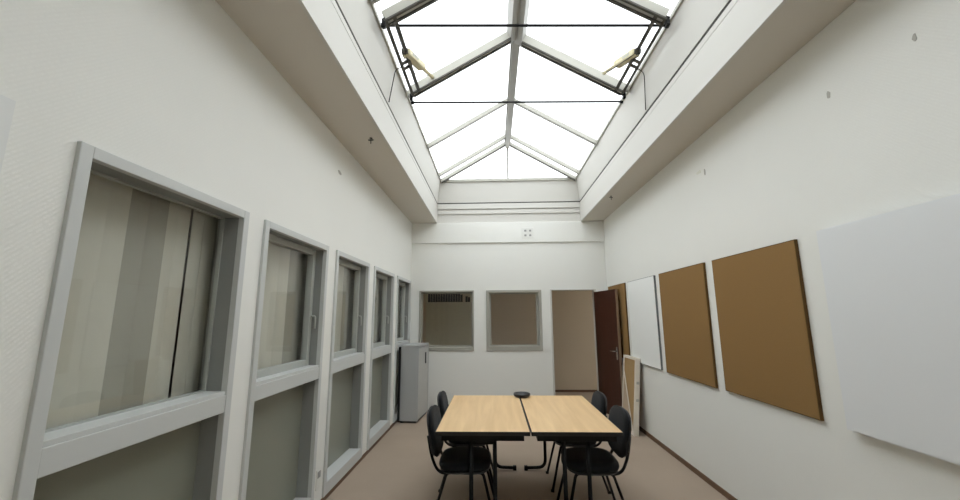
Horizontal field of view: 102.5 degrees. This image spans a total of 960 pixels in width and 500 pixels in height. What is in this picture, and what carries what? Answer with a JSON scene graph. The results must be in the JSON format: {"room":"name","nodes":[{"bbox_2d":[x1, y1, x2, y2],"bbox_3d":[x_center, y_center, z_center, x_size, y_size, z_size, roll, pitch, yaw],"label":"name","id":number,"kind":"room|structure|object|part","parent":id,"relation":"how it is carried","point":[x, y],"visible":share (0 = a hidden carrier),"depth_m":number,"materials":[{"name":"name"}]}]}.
{"room":"meeting room","nodes":[
{"label":"meeting room","id":0,"kind":"room"},
{"bbox_2d":[168,241,189,397],"bbox_3d":[-4.553,0.785,3.005,0.150,2.750,8.765,-1,-10,2],"label":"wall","id":1,"kind":"structure","parent":0,"point":[188,242],"depth_m":5.60,"materials":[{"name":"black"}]},
{"bbox_2d":[188,209,193,241],"bbox_3d":[-3.117,-0.636,3.198,3.040,0.100,8.765,-1,-10,2],"label":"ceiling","id":2,"kind":"structure","parent":0,"point":[192,210],"depth_m":4.80,"materials":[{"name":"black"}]},
{"bbox_2d":[0,0,411,499],"bbox_3d":[-1.512,0.448,2.954,0.160,3.362,8.365,-1,-10,2],"label":"wall","id":3,"kind":"structure","parent":0,"point":[176,90],"depth_m":1.82,"materials":[{"name":"paint"}]},
{"bbox_2d":[0,94,15,172],"bbox_3d":[-1.502,0.034,0.606,0.022,1.212,1.052,-1,-10,2],"label":"board","id":4,"kind":"object","parent":3,"relation":"attached to","point":[7,105],"visible":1,"depth_m":1.20,"materials":[{"name":"white"}]},
{"bbox_2d":[12,141,249,499],"bbox_3d":[-1.532,0.773,1.734,0.163,2.217,1.000,-1,-10,2],"label":"window","id":5,"kind":"structure","parent":3,"relation":"in","point":[173,448],"depth_m":1.74,"materials":[{"name":"grey"}]},
{"bbox_3d":[-1.587,1.301,1.645,0.012,0.948,0.914,-1,-10,2],"label":"infill panel","id":6,"kind":"part","parent":5,"relation":"part of","materials":[{"name":"grey"}]},
{"bbox_2d":[46,173,218,428],"bbox_3d":[-1.677,0.698,1.666,0.040,2.235,1.400,-1,-10,2],"label":"vertical blind","id":7,"kind":"object","parent":5,"relation":"attached to","point":[116,350],"visible":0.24,"depth_m":1.85,"materials":[{"name":"grey fabric"}]},
{"bbox_2d":[238,220,328,499],"bbox_3d":[-1.491,0.973,2.896,0.163,2.217,1.006,-1,-10,2],"label":"window","id":8,"kind":"structure","parent":3,"relation":"in","point":[279,453],"depth_m":3.02,"materials":[{"name":"grey"}]},
{"bbox_3d":[-1.545,1.501,2.807,0.012,0.948,0.920,-1,-10,2],"label":"infill panel","id":9,"kind":"part","parent":8,"relation":"part of","materials":[{"name":"grey glass"}]},
{"bbox_2d":[257,243,307,368],"bbox_3d":[-1.632,0.919,2.956,0.058,2.235,1.140,-1,-10,2],"label":"vertical blind","id":10,"kind":"object","parent":8,"relation":"attached to","point":[286,269],"visible":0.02,"depth_m":3.16,"materials":[{"name":"grey fabric"}]},
{"bbox_3d":[-1.470,0.634,3.394,0.050,0.119,0.018,-1,-10,2],"label":"handle","id":11,"kind":"part","parent":8,"relation":"part of","materials":[{"name":"grey metal"}]},
{"bbox_2d":[315,468,320,490],"bbox_3d":[-1.395,1.978,3.324,0.013,0.160,0.080,-1,-10,2],"label":"wall socket","id":12,"kind":"object","parent":3,"relation":"attached to","point":[318,472],"visible":1,"depth_m":3.31,"materials":[{"name":"white plastic"}]},
{"bbox_2d":[322,250,369,497],"bbox_3d":[-1.449,1.177,4.078,0.163,2.217,1.002,-1,-10,2],"label":"window","id":13,"kind":"structure","parent":3,"relation":"in","point":[347,368],"depth_m":4.22,"materials":[{"name":"grey"}]},
{"bbox_3d":[-1.503,1.704,3.989,0.012,0.948,0.916,-1,-10,2],"label":"infill panel","id":14,"kind":"part","parent":13,"relation":"part of","materials":[{"name":"grey glass"}]},
{"bbox_2d":[334,266,354,351],"bbox_3d":[-1.590,1.121,4.128,0.044,2.235,1.160,-1,-10,2],"label":"vertical blind","id":15,"kind":"object","parent":13,"relation":"attached to","point":[345,292],"visible":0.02,"depth_m":4.48,"materials":[{"name":"grey fabric"}]},
{"bbox_2d":[321,420,396,499],"bbox_3d":[-1.416,2.084,2.669,0.012,0.040,8.365,-1,-10,2],"label":"baseboard","id":16,"kind":"structure","parent":3,"relation":"attached to","point":[327,495],"depth_m":4.22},
{"bbox_2d":[366,266,394,449],"bbox_3d":[-1.406,1.381,5.267,0.163,2.217,0.988,-1,-10,2],"label":"window","id":17,"kind":"structure","parent":3,"relation":"in","point":[379,402],"depth_m":5.54,"materials":[{"name":"grey"}]},
{"bbox_3d":[-1.461,1.909,5.178,0.012,0.948,0.902,-1,-10,2],"label":"infill panel","id":18,"kind":"part","parent":17,"relation":"part of","materials":[{"name":"grey"}]},
{"bbox_2d":[373,278,382,342],"bbox_3d":[-1.547,1.325,5.310,0.040,2.235,1.160,-1,-10,2],"label":"vertical blind","id":19,"kind":"object","parent":17,"relation":"attached to","point":[378,293],"visible":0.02,"depth_m":5.78,"materials":[{"name":"grey fabric"}]},
{"bbox_2d":[393,276,410,422],"bbox_3d":[-1.363,1.587,6.460,0.163,2.217,1.003,-1,-10,2],"label":"window","id":20,"kind":"structure","parent":3,"relation":"in","point":[404,339],"depth_m":6.76,"materials":[{"name":"grey"}]},
{"bbox_2d":[380,282,399,341],"bbox_3d":[-1.507,1.521,6.453,0.045,2.235,1.080,-1,-10,2],"label":"vertical blind","id":21,"kind":"object","parent":20,"relation":"attached to","point":[382,282],"visible":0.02,"depth_m":6.99,"materials":[{"name":"grey fabric"}]},
{"bbox_3d":[-1.418,2.114,6.371,0.012,0.948,0.917,-1,-10,2],"label":"infill panel","id":22,"kind":"part","parent":20,"relation":"part of","materials":[{"name":"grey"}]},
{"bbox_2d":[398,242,606,408],"bbox_3d":[-1.003,1.170,7.160,6.655,3.362,0.200,-1,-10,2],"label":"wall","id":23,"kind":"structure","parent":0,"point":[543,266],"depth_m":7.08,"materials":[{"name":"paint"}]},
{"bbox_2d":[418,290,473,350],"bbox_3d":[-0.611,1.294,7.080,1.007,1.085,0.148,-1,-10,2],"label":"window","id":24,"kind":"structure","parent":23,"relation":"in","point":[420,338],"depth_m":7.04,"materials":[{"name":"grey"}]},
{"bbox_2d":[412,221,603,243],"bbox_3d":[0.508,-0.331,7.248,3.605,0.390,0.030,-1,-10,2],"label":"beam","id":25,"kind":"structure","parent":23,"relation":"attached to","point":[557,231],"depth_m":7.23,"materials":[{"name":"paint"}]},
{"bbox_2d":[522,228,533,237],"bbox_3d":[0.895,-0.319,7.212,0.220,0.200,0.009,-1,-10,2],"label":"cover plate","id":26,"kind":"object","parent":25,"relation":"attached to","point":[526,232],"visible":1,"depth_m":7.21,"materials":[{"name":"white plastic"}]},
{"bbox_2d":[486,290,542,350],"bbox_3d":[0.620,1.280,7.038,1.009,1.085,0.148,-1,-10,2],"label":"window","id":27,"kind":"structure","parent":23,"relation":"in","point":[539,347],"depth_m":6.99,"materials":[{"name":"grey"}]},
{"bbox_2d":[550,289,622,413],"bbox_3d":[1.759,1.694,6.549,0.974,2.090,0.962,-1,-10,2],"label":"door","id":28,"kind":"structure","parent":23,"relation":"in","point":[609,370],"depth_m":6.44,"materials":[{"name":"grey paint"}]},
{"bbox_3d":[1.703,1.762,6.938,0.834,2.090,0.177,-1,-10,2],"label":"frame","id":29,"kind":"part","parent":28,"relation":"part of","materials":[{"name":"grey paint"}]},
{"bbox_2d":[422,291,596,389],"bbox_3d":[-0.114,1.731,8.641,8.620,2.750,0.120,-1,-10,2],"label":"wall","id":30,"kind":"structure","parent":0,"point":[513,316],"depth_m":8.52,"materials":[{"name":"beige paint"}]},
{"bbox_2d":[425,294,471,344],"bbox_3d":[-0.650,1.984,8.530,1.150,2.220,0.050,-1,-10,2],"label":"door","id":31,"kind":"structure","parent":30,"relation":"in","point":[448,318],"depth_m":8.58,"materials":[{"name":"beige"}]},
{"bbox_2d":[428,294,469,301],"bbox_3d":[-0.698,1.073,8.692,0.954,0.210,0.008,-1,-10,2],"label":"vent grille","id":32,"kind":"object","parent":31,"relation":"attached to","point":[443,297],"depth_m":8.69,"materials":[{"name":"grey metal"}]},
{"bbox_2d":[555,390,596,391],"bbox_3d":[0.583,3.044,8.323,3.925,0.045,0.012,-1,-10,2],"label":"baseboard","id":33,"kind":"structure","parent":30,"relation":"attached to","point":[555,390],"depth_m":8.27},
{"bbox_2d":[326,392,727,499],"bbox_3d":[0.409,2.295,3.482,10.000,0.120,10.565,-1,-10,2],"label":"floor","id":34,"kind":"structure","parent":0,"point":[400,466],"depth_m":3.93,"materials":[{"name":"carpet"}]},
{"bbox_2d":[397,343,428,422],"bbox_3d":[-1.081,2.141,6.323,0.336,1.165,0.638,-2,-10,7],"label":"filing cabinet","id":35,"kind":"object","parent":34,"relation":"on","point":[413,357],"visible":0.98,"depth_m":6.05,"materials":[{"name":"grey metal"}]},
{"bbox_3d":[-1.233,2.141,6.318,0.036,1.105,0.558,-2,-10,7],"label":"panel","id":36,"kind":"part","parent":35,"relation":"part of","materials":[{"name":"black plastic"}]},
{"bbox_3d":[-0.935,2.137,6.306,0.015,1.065,0.590,-2,-10,7],"label":"door","id":37,"kind":"part","parent":35,"relation":"part of","materials":[{"name":"grey metal"}]},
{"bbox_2d":[427,405,492,499],"bbox_3d":[-0.145,1.766,3.228,0.583,0.851,0.478,-1,-10,2],"label":"chair","id":38,"kind":"object","parent":34,"relation":"on","point":[453,460],"visible":0.95,"depth_m":3.09,"materials":[{"name":"fabric"}]},
{"bbox_3d":[-0.376,1.529,3.278,0.102,0.364,0.448,-1,-10,2],"label":"backrest","id":39,"kind":"part","parent":38,"relation":"part of","materials":[{"name":"fabric"}]},
{"bbox_3d":[-0.119,1.744,3.231,0.430,0.085,0.456,-1,-10,2],"label":"seat","id":40,"kind":"part","parent":38,"relation":"part of","materials":[{"name":"fabric"}]},
{"bbox_3d":[0.020,1.954,3.011,0.258,0.402,0.051,-3,-10,17],"label":"leg","id":41,"kind":"part","parent":38,"relation":"part of","materials":[{"name":"black metal"}]},
{"bbox_3d":[0.033,2.014,3.359,0.258,0.402,0.051,2,-10,-13],"label":"leg","id":42,"kind":"part","parent":38,"relation":"part of","materials":[{"name":"black metal"}]},
{"bbox_2d":[437,391,492,491],"bbox_3d":[-0.134,1.879,3.884,0.583,0.851,0.478,0,-10,1],"label":"chair","id":43,"kind":"object","parent":34,"relation":"on","point":[442,401],"visible":0.3,"depth_m":3.72,"materials":[{"name":"black fabric"}]},
{"bbox_3d":[-0.364,1.641,3.929,0.102,0.364,0.448,0,-10,1],"label":"backrest","id":44,"kind":"part","parent":43,"relation":"part of","materials":[{"name":"fabric"}]},
{"bbox_3d":[-0.108,1.857,3.888,0.430,0.085,0.456,0,-10,1],"label":"seat","id":45,"kind":"part","parent":43,"relation":"part of","materials":[{"name":"fabric"}]},
{"bbox_3d":[0.035,2.068,3.670,0.258,0.402,0.051,-3,-10,16],"label":"leg","id":46,"kind":"part","parent":43,"relation":"part of","materials":[{"name":"black metal"}]},
{"bbox_2d":[435,395,529,499],"bbox_3d":[0.046,1.873,3.562,0.727,0.742,1.378,-1,-10,2],"label":"meeting table","id":47,"kind":"object","parent":34,"relation":"on","point":[475,419],"visible":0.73,"depth_m":3.18,"materials":[{"name":"brown wood"}]},
{"bbox_3d":[-0.172,1.786,2.962,0.242,0.712,0.036,-1,-10,2],"label":"leg","id":48,"kind":"part","parent":47,"relation":"part of","materials":[{"name":"black metal"}]},
{"bbox_3d":[0.221,1.782,2.949,0.242,0.712,0.036,-1,-10,2],"label":"leg","id":49,"kind":"part","parent":47,"relation":"part of","materials":[{"name":"black metal"}]},
{"bbox_3d":[0.264,1.990,4.156,0.242,0.712,0.036,-1,-10,2],"label":"leg","id":50,"kind":"part","parent":47,"relation":"part of","materials":[{"name":"black metal"}]},
{"bbox_2d":[520,395,623,499],"bbox_3d":[0.764,1.865,3.537,0.691,0.742,1.378,-1,-10,2],"label":"meeting table","id":51,"kind":"object","parent":34,"relation":"on","point":[571,420],"visible":0.84,"depth_m":3.16,"materials":[{"name":"brown wood"}]},
{"bbox_2d":[514,392,529,397],"bbox_3d":[0.457,1.585,4.210,0.184,0.040,0.184,-1,-10,2],"label":"dish","id":52,"kind":"object","parent":51,"relation":"on","point":[516,394],"visible":1,"depth_m":4.16,"materials":[{"name":"black plastic"}]},
{"bbox_3d":[0.589,1.986,4.145,0.242,0.712,0.036,-1,-10,2],"label":"leg","id":53,"kind":"part","parent":51,"relation":"part of","materials":[{"name":"black metal"}]},
{"bbox_3d":[0.546,1.778,2.938,0.242,0.712,0.036,-1,-10,2],"label":"leg","id":54,"kind":"part","parent":51,"relation":"part of","materials":[{"name":"black metal"}]},
{"bbox_3d":[0.940,1.774,2.924,0.242,0.712,0.036,-1,-10,2],"label":"leg","id":55,"kind":"part","parent":51,"relation":"part of","materials":[{"name":"black metal"}]},
{"bbox_2d":[546,391,610,493],"bbox_3d":[0.961,1.866,3.847,0.583,0.851,0.478,-1,-10,3],"label":"chair","id":56,"kind":"object","parent":34,"relation":"on","point":[599,400],"visible":0.26,"depth_m":3.69,"materials":[{"name":"black plastic"}]},
{"bbox_3d":[0.801,2.119,3.993,0.258,0.402,0.051,-4,-10,18],"label":"leg","id":57,"kind":"part","parent":56,"relation":"part of","materials":[{"name":"black metal"}]},
{"bbox_3d":[0.782,2.059,3.645,0.258,0.402,0.051,2,-10,-12],"label":"leg","id":58,"kind":"part","parent":56,"relation":"part of","materials":[{"name":"black metal"}]},
{"bbox_3d":[1.188,1.623,3.877,0.102,0.364,0.448,-1,-10,3],"label":"backrest","id":59,"kind":"part","parent":56,"relation":"part of","materials":[{"name":"fabric"}]},
{"bbox_3d":[1.058,2.055,3.627,0.313,0.403,0.057,-3,-10,17],"label":"leg","id":60,"kind":"part","parent":56,"relation":"part of","materials":[{"name":"black metal"}]},
{"bbox_2d":[556,405,630,499],"bbox_3d":[0.934,1.754,3.194,0.583,0.851,0.478,-1,-10,1],"label":"chair","id":61,"kind":"object","parent":34,"relation":"on","point":[603,463],"visible":0.89,"depth_m":3.06,"materials":[{"name":"black fabric"}]},
{"bbox_3d":[0.769,2.006,3.335,0.258,0.402,0.051,-3,-10,16],"label":"leg","id":62,"kind":"part","parent":61,"relation":"part of","materials":[{"name":"black metal"}]},
{"bbox_3d":[0.760,1.946,2.986,0.258,0.402,0.051,2,-10,-14],"label":"leg","id":63,"kind":"part","parent":61,"relation":"part of","materials":[{"name":"black metal"}]},
{"bbox_3d":[0.908,1.732,3.199,0.430,0.085,0.456,-1,-10,1],"label":"seat","id":64,"kind":"part","parent":61,"relation":"part of","materials":[{"name":"fabric"}]},
{"bbox_3d":[1.162,1.512,3.230,0.102,0.364,0.448,-1,-10,1],"label":"backrest","id":65,"kind":"part","parent":61,"relation":"part of","materials":[{"name":"fabric"}]},
{"bbox_2d":[622,355,639,435],"bbox_3d":[2.168,2.062,5.546,0.167,1.031,0.524,-1,-10,2],"label":"panel","id":66,"kind":"object","parent":34,"relation":"on","point":[630,389],"visible":0.84,"depth_m":5.43,"materials":[{"name":"beige"}]},
{"bbox_3d":[2.159,2.059,5.549,0.108,0.952,0.450,-1,-10,2],"label":"panel","id":67,"kind":"part","parent":66,"relation":"part of","materials":[{"name":"brown wood"}]},
{"bbox_2d":[215,0,855,222],"bbox_3d":[0.362,-1.423,3.291,3.925,0.420,8.525,-1,-10,2],"label":"ceiling","id":68,"kind":"structure","parent":0,"point":[281,30],"depth_m":2.93,"materials":[{"name":"beige paint"}]},
{"bbox_2d":[437,202,579,214],"bbox_3d":[0.537,-0.791,7.313,2.699,0.197,0.026,-1,-10,2],"label":"trim","id":69,"kind":"structure","parent":68,"relation":"attached to","point":[450,208],"depth_m":7.30,"materials":[{"name":"grey paint"}]},
{"bbox_2d":[336,0,728,202],"bbox_3d":[0.415,-1.699,4.012,2.867,0.409,7.017,-1,-10,2],"label":"fascia","id":70,"kind":"object","parent":68,"relation":"attached to","point":[693,18],"visible":0.8,"depth_m":4.27,"materials":[{"name":"grey paint"}]},
{"bbox_2d":[369,0,683,182],"bbox_3d":[0.412,-2.276,4.107,2.690,0.859,6.787,-1,-10,2],"label":"skylight","id":71,"kind":"object","parent":70,"relation":"on","point":[514,48],"visible":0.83,"depth_m":5.92,"materials":[{"name":"grey metal"}]},
{"bbox_3d":[-0.896,-1.906,4.090,0.068,0.040,6.767,-1,-10,2],"label":"eave rail","id":72,"kind":"part","parent":71,"relation":"part of","materials":[{"name":"grey metal"}]},
{"bbox_2d":[381,0,519,100],"bbox_3d":[-0.198,-2.221,3.882,1.252,0.845,1.178,-1,-10,2],"label":"roof vent","id":73,"kind":"object","parent":71,"relation":"attached to","point":[401,10],"depth_m":4.14,"materials":[{"name":"grey metal"}]},
{"bbox_2d":[389,66,402,101],"bbox_3d":[-0.860,-1.677,3.891,0.198,0.326,0.029,-8,-12,36],"label":"cable","id":74,"kind":"object","parent":73,"relation":"hanging from","point":[402,66],"visible":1,"depth_m":3.90,"materials":[{"name":"grey plastic"}]},
{"bbox_3d":[-0.788,-1.865,3.842,0.042,0.045,1.160,-1,-10,2],"label":"eave rail","id":75,"kind":"part","parent":73,"relation":"part of","materials":[{"name":"grey metal"}]},
{"bbox_3d":[-0.718,-1.907,3.846,0.046,0.045,1.160,-1,-10,2],"label":"hinge rail","id":76,"kind":"part","parent":73,"relation":"part of","materials":[{"name":"grey metal"}]},
{"bbox_3d":[-0.650,-1.937,4.042,0.122,0.176,0.661,-3,-10,17],"label":"vent actuator","id":77,"kind":"part","parent":73,"relation":"part of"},
{"bbox_3d":[-0.575,-1.950,4.235,0.040,0.087,0.257,-3,-10,17],"label":"drive arm","id":78,"kind":"part","parent":73,"relation":"part of","materials":[{"name":"beige"}]},
{"bbox_3d":[0.533,-1.336,7.356,2.630,0.050,0.060,-1,-10,2],"label":"gable sill","id":79,"kind":"part","parent":71,"relation":"part of","materials":[{"name":"grey metal"}]},
{"bbox_2d":[411,100,622,104],"bbox_3d":[0.451,-1.797,4.678,2.571,0.042,0.045,0,-10,0],"label":"rod","id":80,"kind":"object","parent":71,"relation":"attached to","point":[620,101],"visible":0.96,"depth_m":4.67,"materials":[{"name":"black metal"}]},
{"bbox_3d":[0.451,-1.797,4.678,2.540,0.024,0.024,0,-10,0],"label":"rod","id":81,"kind":"part","parent":80,"relation":"part of","materials":[{"name":"black metal"}]},
{"bbox_2d":[381,23,668,27],"bbox_3d":[0.407,-2.009,3.446,2.572,0.042,0.045,0,-10,0],"label":"rod","id":82,"kind":"object","parent":71,"relation":"attached to","point":[400,25],"visible":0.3,"depth_m":3.44,"materials":[{"name":"black metal"}]},
{"bbox_3d":[0.407,-2.009,3.446,2.540,0.024,0.024,0,-10,0],"label":"rod","id":83,"kind":"part","parent":82,"relation":"part of","materials":[{"name":"black metal"}]},
{"bbox_2d":[514,0,669,98],"bbox_3d":[1.010,-2.222,3.915,1.252,0.845,1.168,-1,-10,2],"label":"roof vent","id":84,"kind":"object","parent":71,"relation":"attached to","point":[654,12],"depth_m":4.15,"materials":[{"name":"grey metal"}]},
{"bbox_3d":[1.414,-1.968,4.195,0.040,0.086,0.224,3,-10,-16],"label":"drive arm","id":85,"kind":"part","parent":84,"relation":"part of","materials":[{"name":"beige metal"}]},
{"bbox_3d":[1.450,-1.953,4.017,0.122,0.176,0.576,3,-10,-17],"label":"vent actuator","id":86,"kind":"part","parent":84,"relation":"part of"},
{"bbox_3d":[1.533,-1.920,3.845,0.046,0.045,1.150,-1,-10,2],"label":"hinge rail","id":87,"kind":"part","parent":84,"relation":"part of","materials":[{"name":"grey metal"}]},
{"bbox_2d":[637,68,645,109],"bbox_3d":[1.699,-1.673,3.998,0.052,0.326,0.302,-7,-12,34],"label":"cable","id":88,"kind":"object","parent":84,"relation":"hanging from","point":[637,68],"visible":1,"depth_m":4.02,"materials":[{"name":"grey plastic"}]},
{"bbox_3d":[1.604,-1.879,3.835,0.042,0.045,1.150,-1,-10,2],"label":"eave rail","id":89,"kind":"part","parent":84,"relation":"part of","materials":[{"name":"grey metal"}]},
{"bbox_3d":[1.724,-1.936,4.001,0.068,0.040,6.767,-1,-10,2],"label":"eave rail","id":90,"kind":"part","parent":71,"relation":"part of","materials":[{"name":"grey metal"}]},
{"bbox_2d":[335,0,731,203],"bbox_3d":[0.416,-1.481,3.975,2.755,0.034,6.905,-1,-10,2],"label":"groove","id":91,"kind":"object","parent":68,"relation":"attached to","point":[729,1],"visible":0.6,"depth_m":4.06,"materials":[{"name":"grey paint"}]},
{"bbox_2d":[297,0,787,222],"bbox_3d":[0.418,-1.283,3.941,2.762,0.371,6.912,-1,-10,2],"label":"fascia","id":92,"kind":"object","parent":68,"relation":"attached to","point":[741,20],"visible":1,"depth_m":3.31,"materials":[{"name":"grey paint"}]},
{"bbox_2d":[603,0,959,499],"bbox_3d":[2.254,0.409,2.908,0.160,3.382,8.525,-1,-10,2],"label":"wall","id":93,"kind":"structure","parent":0,"point":[789,161],"depth_m":2.52,"materials":[{"name":"paint"}]},
{"bbox_2d":[608,283,630,357],"bbox_3d":[2.287,1.164,6.362,0.020,1.173,0.877,-1,-10,2],"label":"pinboard","id":94,"kind":"object","parent":93,"relation":"attached to","point":[621,288],"visible":0.49,"depth_m":6.08,"materials":[{"name":"brown"}]},
{"bbox_2d":[627,275,662,369],"bbox_3d":[2.247,0.982,5.303,0.024,1.167,0.982,-1,-10,2],"label":"board","id":95,"kind":"object","parent":93,"relation":"attached to","point":[642,293],"visible":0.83,"depth_m":5.19,"materials":[{"name":"white"}]},
{"bbox_2d":[658,262,717,387],"bbox_3d":[2.208,0.788,4.168,0.022,1.175,1.032,-1,-10,2],"label":"pinboard","id":96,"kind":"object","parent":93,"relation":"attached to","point":[685,306],"visible":1,"depth_m":4.05,"materials":[{"name":"brown"}]},
{"bbox_2d":[639,426,737,499],"bbox_3d":[2.174,2.035,2.549,0.012,0.055,8.365,-1,-10,2],"label":"baseboard","id":97,"kind":"structure","parent":93,"relation":"attached to","point":[701,475],"depth_m":4.03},
{"bbox_2d":[712,239,823,420],"bbox_3d":[2.167,0.587,3.015,0.022,1.164,1.011,-1,-10,2],"label":"pinboard","id":98,"kind":"object","parent":93,"relation":"attached to","point":[768,357],"visible":1,"depth_m":2.87,"materials":[{"name":"brown"}]},
{"bbox_2d":[816,193,959,464],"bbox_3d":[2.106,0.358,1.743,0.052,1.163,1.143,-1,-10,2],"label":"board","id":99,"kind":"object","parent":93,"relation":"attached to","point":[892,279],"visible":1,"depth_m":1.91,"materials":[{"name":"white"}]},
{"bbox_2d":[912,33,916,40],"bbox_3d":[2.121,-1.037,1.881,0.002,0.039,0.022,-1,-10,2],"label":"scrap","id":100,"kind":"object","parent":93,"relation":"attached to","point":[914,37],"visible":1,"depth_m":1.88,"materials":[{"name":"grey"}]}
]}

